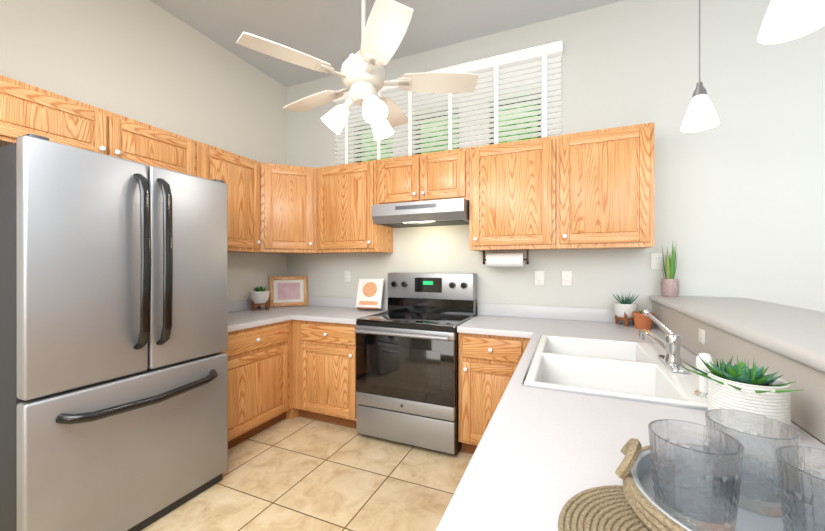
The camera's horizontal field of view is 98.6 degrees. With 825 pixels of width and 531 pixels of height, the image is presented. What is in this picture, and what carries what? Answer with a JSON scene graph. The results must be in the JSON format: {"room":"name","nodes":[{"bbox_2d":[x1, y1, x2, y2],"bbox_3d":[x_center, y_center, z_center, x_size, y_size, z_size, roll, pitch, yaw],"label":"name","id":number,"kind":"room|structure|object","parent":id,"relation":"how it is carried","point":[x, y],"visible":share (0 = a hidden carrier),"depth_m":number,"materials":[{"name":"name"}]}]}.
{"room":"kitchen","nodes":[
{"label":"kitchen","id":0,"kind":"room"},
{"bbox_2d":[0,0,286,300],"bbox_3d":[-2.636,-0.305,1.146,0.150,3.270,6.300,0,0,24],"label":"wall","id":1,"kind":"structure","parent":0,"point":[148,62],"depth_m":2.63,"materials":[{"name":"white paint"}]},
{"bbox_2d":[0,75,195,175],"bbox_3d":[-1.919,-0.755,2.138,0.372,0.310,1.106,0,0,24],"label":"upper cabinet","id":2,"kind":"object","parent":1,"relation":"attached to","point":[25,108],"visible":0.83,"depth_m":1.98,"materials":[{"name":"brown wood"}]},
{"bbox_2d":[196,141,260,251],"bbox_3d":[-1.580,-0.515,2.917,0.372,0.790,0.586,0,0,24],"label":"upper cabinet","id":3,"kind":"object","parent":1,"relation":"attached to","point":[239,175],"visible":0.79,"depth_m":2.90,"materials":[{"name":"brown wood"}]},
{"bbox_2d":[141,416,472,530],"bbox_3d":[0.779,1.380,-0.339,7.700,0.100,6.400,0,0,24],"label":"floor","id":4,"kind":"structure","parent":0,"point":[299,473],"depth_m":2.14,"materials":[{"name":"tile"}]},
{"bbox_2d":[0,133,227,530],"bbox_3d":[-1.681,0.404,1.947,0.940,1.852,0.910,0,0,24],"label":"fridge","id":5,"kind":"object","parent":4,"relation":"on","point":[113,343],"visible":1,"depth_m":1.62,"materials":[{"name":"grey metal"}]},
{"bbox_2d":[223,320,292,448],"bbox_3d":[-1.452,0.896,2.822,0.682,0.868,0.778,0,0,24],"label":"base cabinet","id":6,"kind":"object","parent":4,"relation":"on","point":[260,378],"visible":0.5,"depth_m":2.71,"materials":[{"name":"brown wood"}]},
{"bbox_2d":[286,408,298,418],"bbox_3d":[-1.203,0.896,3.466,0.626,0.868,0.598,0,0,24],"label":"base cabinet","id":7,"kind":"object","parent":4,"relation":"on","point":[292,413],"visible":0.07,"depth_m":3.09,"materials":[{"name":"brown wood"}]},
{"bbox_2d":[293,320,356,427],"bbox_3d":[-0.616,0.896,3.182,0.673,0.868,0.652,0,0,24],"label":"base cabinet","id":8,"kind":"object","parent":4,"relation":"on","point":[324,371],"visible":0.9,"depth_m":2.92,"materials":[{"name":"brown wood"}]},
{"bbox_2d":[354,272,476,454],"bbox_3d":[0.043,0.698,2.844,0.792,1.265,0.726,0,0,24],"label":"range","id":9,"kind":"object","parent":4,"relation":"on","point":[407,367],"visible":1,"depth_m":2.60,"materials":[{"name":"silver metal"}]},
{"bbox_2d":[459,333,530,453],"bbox_3d":[0.676,0.896,2.620,0.536,0.868,0.652,0,0,24],"label":"base cabinet","id":10,"kind":"object","parent":4,"relation":"on","point":[488,364],"visible":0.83,"depth_m":2.40,"materials":[{"name":"brown wood"}]},
{"bbox_2d":[654,326,824,444],"bbox_3d":[0.820,0.791,0.296,0.132,1.078,4.798,0,0,24],"label":"wall","id":11,"kind":"structure","parent":4,"relation":"on","point":[791,421],"depth_m":0.93,"materials":[{"name":"white paint"}]},
{"bbox_2d":[649,295,824,372],"bbox_3d":[0.969,0.230,0.204,0.545,0.040,4.847,0,0,24],"label":"ledge","id":12,"kind":"object","parent":11,"relation":"on","point":[796,334],"visible":1,"depth_m":1.35,"materials":[{"name":"laminate"}]},
{"bbox_2d":[661,244,678,296],"bbox_3d":[1.742,0.020,2.400,0.104,0.379,0.113,0,0,24],"label":"planter","id":13,"kind":"object","parent":12,"relation":"on","point":[669,285],"visible":1,"depth_m":2.37,"materials":[{"name":"pink ceramic"}]},
{"bbox_2d":[652,301,824,442],"bbox_3d":[0.953,0.336,0.784,0.012,0.165,3.797,0,0,24],"label":"backsplash","id":14,"kind":"structure","parent":11,"relation":"attached to","point":[808,408],"depth_m":1.10,"materials":[{"name":"paint"}]},
{"bbox_2d":[699,328,704,343],"bbox_3d":[1.290,0.315,1.582,0.006,0.060,0.070,0,0,24],"label":"outlet","id":15,"kind":"object","parent":14,"relation":"attached to","point":[701,336],"visible":0.98,"depth_m":1.57,"materials":[{"name":"white plastic"}]},
{"bbox_3d":[0.477,0.896,0.664,0.762,0.868,3.198,0,0,23],"label":"base cabinet","id":16,"kind":"object","parent":4,"relation":"on","visible":0},
{"bbox_2d":[228,296,311,331],"bbox_3d":[-1.346,0.390,3.092,0.660,0.140,1.397,0,0,23],"label":"countertop","id":17,"kind":"structure","parent":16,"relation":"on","point":[240,315],"depth_m":3.00,"materials":[{"name":"laminate"}]},
{"bbox_2d":[250,286,269,310],"bbox_3d":[-1.442,0.305,3.353,0.174,0.229,0.174,0,0,24],"label":"planter","id":18,"kind":"object","parent":17,"relation":"on","point":[259,297],"visible":1,"depth_m":3.29,"materials":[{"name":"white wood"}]},
{"bbox_2d":[270,276,307,306],"bbox_3d":[-1.272,0.263,3.654,0.370,0.308,0.065,0,0,-22],"label":"picture frame","id":19,"kind":"object","parent":17,"relation":"on","point":[288,290],"visible":1,"depth_m":3.65,"materials":[{"name":"brown wood"}]},
{"bbox_2d":[292,296,387,324],"bbox_3d":[-0.598,0.390,3.181,0.639,0.140,0.637,0,0,23],"label":"countertop","id":20,"kind":"structure","parent":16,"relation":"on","point":[343,310],"depth_m":3.31,"materials":[{"name":"laminate"}]},
{"bbox_2d":[356,279,383,309],"bbox_3d":[-0.401,0.268,3.307,0.250,0.286,0.124,0,0,15],"label":"cookbook stand","id":21,"kind":"object","parent":20,"relation":"on","point":[369,294],"visible":1,"depth_m":3.30,"materials":[{"name":"white paper"}]},
{"bbox_2d":[457,303,535,335],"bbox_3d":[0.651,0.390,2.638,0.475,0.140,0.637,0,0,23],"label":"countertop","id":22,"kind":"structure","parent":16,"relation":"on","point":[491,319],"depth_m":2.76,"materials":[{"name":"laminate"}]},
{"bbox_2d":[548,306,639,315],"bbox_3d":[1.227,0.390,2.387,0.540,0.140,0.637,0,0,23],"label":"backsplash","id":23,"kind":"structure","parent":16,"relation":"on","point":[552,310],"depth_m":2.70,"materials":[{"name":"laminate"}]},
{"bbox_2d":[436,306,824,530],"bbox_3d":[0.592,0.390,0.940,0.770,0.140,3.797,0,0,23],"label":"countertop","id":24,"kind":"structure","parent":16,"relation":"on","point":[540,458],"depth_m":0.84,"materials":[{"name":"laminate"}]},
{"bbox_2d":[558,485,649,530],"bbox_3d":[0.383,0.415,0.504,0.327,0.008,0.327,0,0,24],"label":"placemat","id":25,"kind":"object","parent":24,"relation":"on","point":[605,508],"visible":0.48,"depth_m":0.59,"materials":[{"name":"beige wicker"}]},
{"bbox_2d":[615,438,783,530],"bbox_3d":[0.541,0.366,0.555,0.394,0.088,0.367,0,0,24],"label":"woven tray","id":26,"kind":"object","parent":25,"relation":"on","point":[633,471],"visible":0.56,"depth_m":0.57,"materials":[{"name":"beige wicker"}]},
{"bbox_2d":[648,419,743,530],"bbox_3d":[0.449,0.336,0.568,0.120,0.128,0.120,0,0,24],"label":"tumbler","id":27,"kind":"object","parent":26,"relation":"on","point":[696,468],"visible":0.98,"depth_m":0.53,"materials":[{"name":"clear glass"}]},
{"bbox_2d":[705,409,800,516],"bbox_3d":[0.583,0.336,0.613,0.120,0.128,0.120,0,0,24],"label":"tumbler","id":28,"kind":"object","parent":26,"relation":"on","point":[761,438],"visible":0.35,"depth_m":0.57,"materials":[{"name":"clear glass"}]},
{"bbox_2d":[775,446,824,530],"bbox_3d":[0.572,0.336,0.476,0.120,0.128,0.120,0,0,24],"label":"tumbler","id":29,"kind":"object","parent":26,"relation":"on","point":[801,476],"visible":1,"depth_m":0.48,"materials":[{"name":"clear glass"}]},
{"bbox_2d":[521,335,707,409],"bbox_3d":[0.850,0.516,1.549,0.614,0.216,0.954,0,0,24],"label":"sink","id":30,"kind":"object","parent":24,"relation":"in","point":[632,371],"visible":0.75,"depth_m":1.53,"materials":[{"name":"white ceramic"}]},
{"bbox_2d":[694,353,713,397],"bbox_3d":[0.919,0.342,1.116,0.054,0.133,0.053,0,0,24],"label":"sprayer","id":31,"kind":"object","parent":30,"relation":"on","point":[702,391],"visible":0.67,"depth_m":1.10,"materials":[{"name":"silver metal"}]},
{"bbox_2d":[612,293,639,325],"bbox_3d":[1.500,0.304,2.504,0.175,0.230,0.186,0,0,24],"label":"planter","id":32,"kind":"object","parent":24,"relation":"on","point":[625,308],"visible":1,"depth_m":2.46,"materials":[{"name":"white ceramic"}]},
{"bbox_2d":[632,310,654,329],"bbox_3d":[1.532,0.356,2.357,0.125,0.126,0.125,0,0,24],"label":"terracotta planter","id":33,"kind":"object","parent":24,"relation":"on","point":[642,320],"visible":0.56,"depth_m":2.32,"materials":[{"name":"orange ceramic"}]},
{"bbox_2d":[638,310,689,373],"bbox_3d":[1.050,0.304,1.497,0.124,0.208,0.312,0,0,24],"label":"faucet","id":34,"kind":"object","parent":24,"relation":"on","point":[670,345],"visible":1,"depth_m":1.45,"materials":[{"name":"silver metal"}]},
{"bbox_2d":[682,355,803,425],"bbox_3d":[0.840,0.324,0.924,0.216,0.190,0.250,0,0,24],"label":"ribbed planter","id":35,"kind":"object","parent":24,"relation":"on","point":[741,386],"visible":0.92,"depth_m":0.88,"materials":[{"name":"white ceramic"}]},
{"bbox_2d":[150,0,623,86],"bbox_3d":[0.779,-1.990,-0.339,7.700,0.100,6.400,0,0,24],"label":"ceiling","id":36,"kind":"structure","parent":0,"point":[328,31],"depth_m":2.83,"materials":[{"name":"white paint"}]},
{"bbox_2d":[237,0,478,140],"bbox_3d":[-0.283,-1.345,2.048,1.262,1.186,1.248,0,0,24],"label":"ceiling fan","id":37,"kind":"object","parent":36,"relation":"hanging from","point":[362,73],"visible":1,"depth_m":1.93,"materials":[{"name":"white"}]},
{"bbox_2d":[680,0,719,131],"bbox_3d":[1.533,-1.341,1.896,0.164,1.199,0.164,0,0,24],"label":"pendant lamp","id":38,"kind":"object","parent":36,"relation":"hanging from","point":[701,114],"visible":1,"depth_m":1.87,"materials":[{"name":"white glass"}]},
{"bbox_2d":[758,0,824,43],"bbox_3d":[1.190,-1.341,1.107,0.164,1.199,0.164,0,0,24],"label":"pendant lamp","id":39,"kind":"object","parent":36,"relation":"hanging from","point":[785,20],"visible":1,"depth_m":1.12,"materials":[{"name":"white glass"}]},
{"bbox_2d":[287,0,824,325],"bbox_3d":[2.006,-0.305,2.481,7.300,3.270,0.150,0,0,24],"label":"wall","id":40,"kind":"structure","parent":0,"point":[739,200],"depth_m":2.48,"materials":[{"name":"white paint"}]},
{"bbox_2d":[236,163,333,253],"bbox_3d":[-1.199,-0.515,3.433,0.659,0.790,0.656,0,0,24],"label":"upper cabinet","id":41,"kind":"object","parent":40,"relation":"attached to","point":[288,209],"visible":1,"depth_m":3.21,"materials":[{"name":"brown wood"}]},
{"bbox_2d":[344,271,350,281],"bbox_3d":[-0.649,0.110,3.547,0.072,0.116,0.008,0,0,24],"label":"electrical outlet","id":42,"kind":"object","parent":40,"relation":"attached to","point":[347,276],"visible":1,"depth_m":3.54,"materials":[{"name":"white plastic"}]},
{"bbox_2d":[317,160,392,253],"bbox_3d":[-0.548,-0.515,3.305,0.636,0.790,0.372,0,0,24],"label":"upper cabinet","id":43,"kind":"object","parent":40,"relation":"attached to","point":[346,197],"visible":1,"depth_m":3.16,"materials":[{"name":"brown wood"}]},
{"bbox_2d":[357,128,392,161],"bbox_3d":[-0.356,-1.090,3.508,0.430,0.600,0.050,0,0,23],"label":"window","id":44,"kind":"structure","parent":40,"relation":"in","point":[369,128],"depth_m":3.57,"materials":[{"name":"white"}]},
{"bbox_2d":[377,147,468,204],"bbox_3d":[0.117,-0.708,3.016,0.806,0.405,0.372,0,0,24],"label":"upper cabinet","id":45,"kind":"object","parent":40,"relation":"attached to","point":[440,175],"visible":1,"depth_m":2.86,"materials":[{"name":"brown wood"}]},
{"bbox_2d":[372,198,468,227],"bbox_3d":[0.105,-0.425,2.988,0.786,0.154,0.428,0,0,24],"label":"range hood","id":46,"kind":"object","parent":45,"relation":"attached to","point":[446,212],"visible":0.9,"depth_m":2.81,"materials":[{"name":"silver metal"}]},
{"bbox_2d":[416,113,458,153],"bbox_3d":[0.240,-1.090,3.249,0.430,0.600,0.050,0,0,23],"label":"window","id":47,"kind":"structure","parent":40,"relation":"in","point":[458,128],"depth_m":3.30,"materials":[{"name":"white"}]},
{"bbox_2d":[333,41,562,163],"bbox_3d":[0.188,-1.310,3.141,2.100,0.790,0.080,0,0,24],"label":"window blinds","id":48,"kind":"object","parent":40,"relation":"attached to","point":[534,57],"visible":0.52,"depth_m":2.97,"materials":[{"name":"white plastic"}]},
{"bbox_2d":[469,136,556,250],"bbox_3d":[0.773,-0.515,2.731,0.616,0.790,0.372,0,0,24],"label":"upper cabinet","id":49,"kind":"object","parent":40,"relation":"attached to","point":[512,195],"visible":1,"depth_m":2.58,"materials":[{"name":"brown wood"}]},
{"bbox_2d":[483,250,528,266],"bbox_3d":[0.727,-0.052,2.781,0.358,0.131,0.116,0,0,24],"label":"paper towel","id":50,"kind":"object","parent":49,"relation":"attached to","point":[506,259],"visible":1,"depth_m":2.73,"materials":[{"name":"white paper"}]},
{"bbox_2d":[490,98,540,143],"bbox_3d":[0.864,-1.090,2.977,0.410,0.600,0.050,0,0,23],"label":"window","id":51,"kind":"structure","parent":40,"relation":"in","point":[538,98],"depth_m":2.96,"materials":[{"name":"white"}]},
{"bbox_2d":[535,271,543,284],"bbox_3d":[1.010,0.100,2.825,0.072,0.116,0.008,0,0,24],"label":"electrical outlet","id":52,"kind":"object","parent":40,"relation":"attached to","point":[539,277],"visible":1,"depth_m":2.82,"materials":[{"name":"white plastic"}]},
{"bbox_2d":[562,271,571,285],"bbox_3d":[1.194,0.100,2.746,0.072,0.116,0.008,0,0,24],"label":"electrical outlet","id":53,"kind":"object","parent":40,"relation":"attached to","point":[566,278],"visible":1,"depth_m":2.74,"materials":[{"name":"white plastic"}]},
{"bbox_2d":[556,122,653,249],"bbox_3d":[1.324,-0.515,2.491,0.578,0.790,0.372,0,0,24],"label":"upper cabinet","id":54,"kind":"object","parent":40,"relation":"attached to","point":[604,188],"visible":1,"depth_m":2.35,"materials":[{"name":"brown wood"}]},
{"bbox_2d":[651,253,662,268],"bbox_3d":[1.730,-0.030,2.512,0.072,0.116,0.008,0,0,24],"label":"electrical outlet","id":55,"kind":"object","parent":40,"relation":"attached to","point":[656,263],"visible":0.94,"depth_m":2.51,"materials":[{"name":"white plastic"}]},
{"label":"outside","id":56,"kind":"structure","parent":0,"visible":0},
{"bbox_2d":[362,104,536,161],"bbox_3d":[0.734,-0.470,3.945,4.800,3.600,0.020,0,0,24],"label":"foliage","id":57,"kind":"object","parent":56,"point":[457,133],"depth_m":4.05,"materials":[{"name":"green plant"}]}
]}

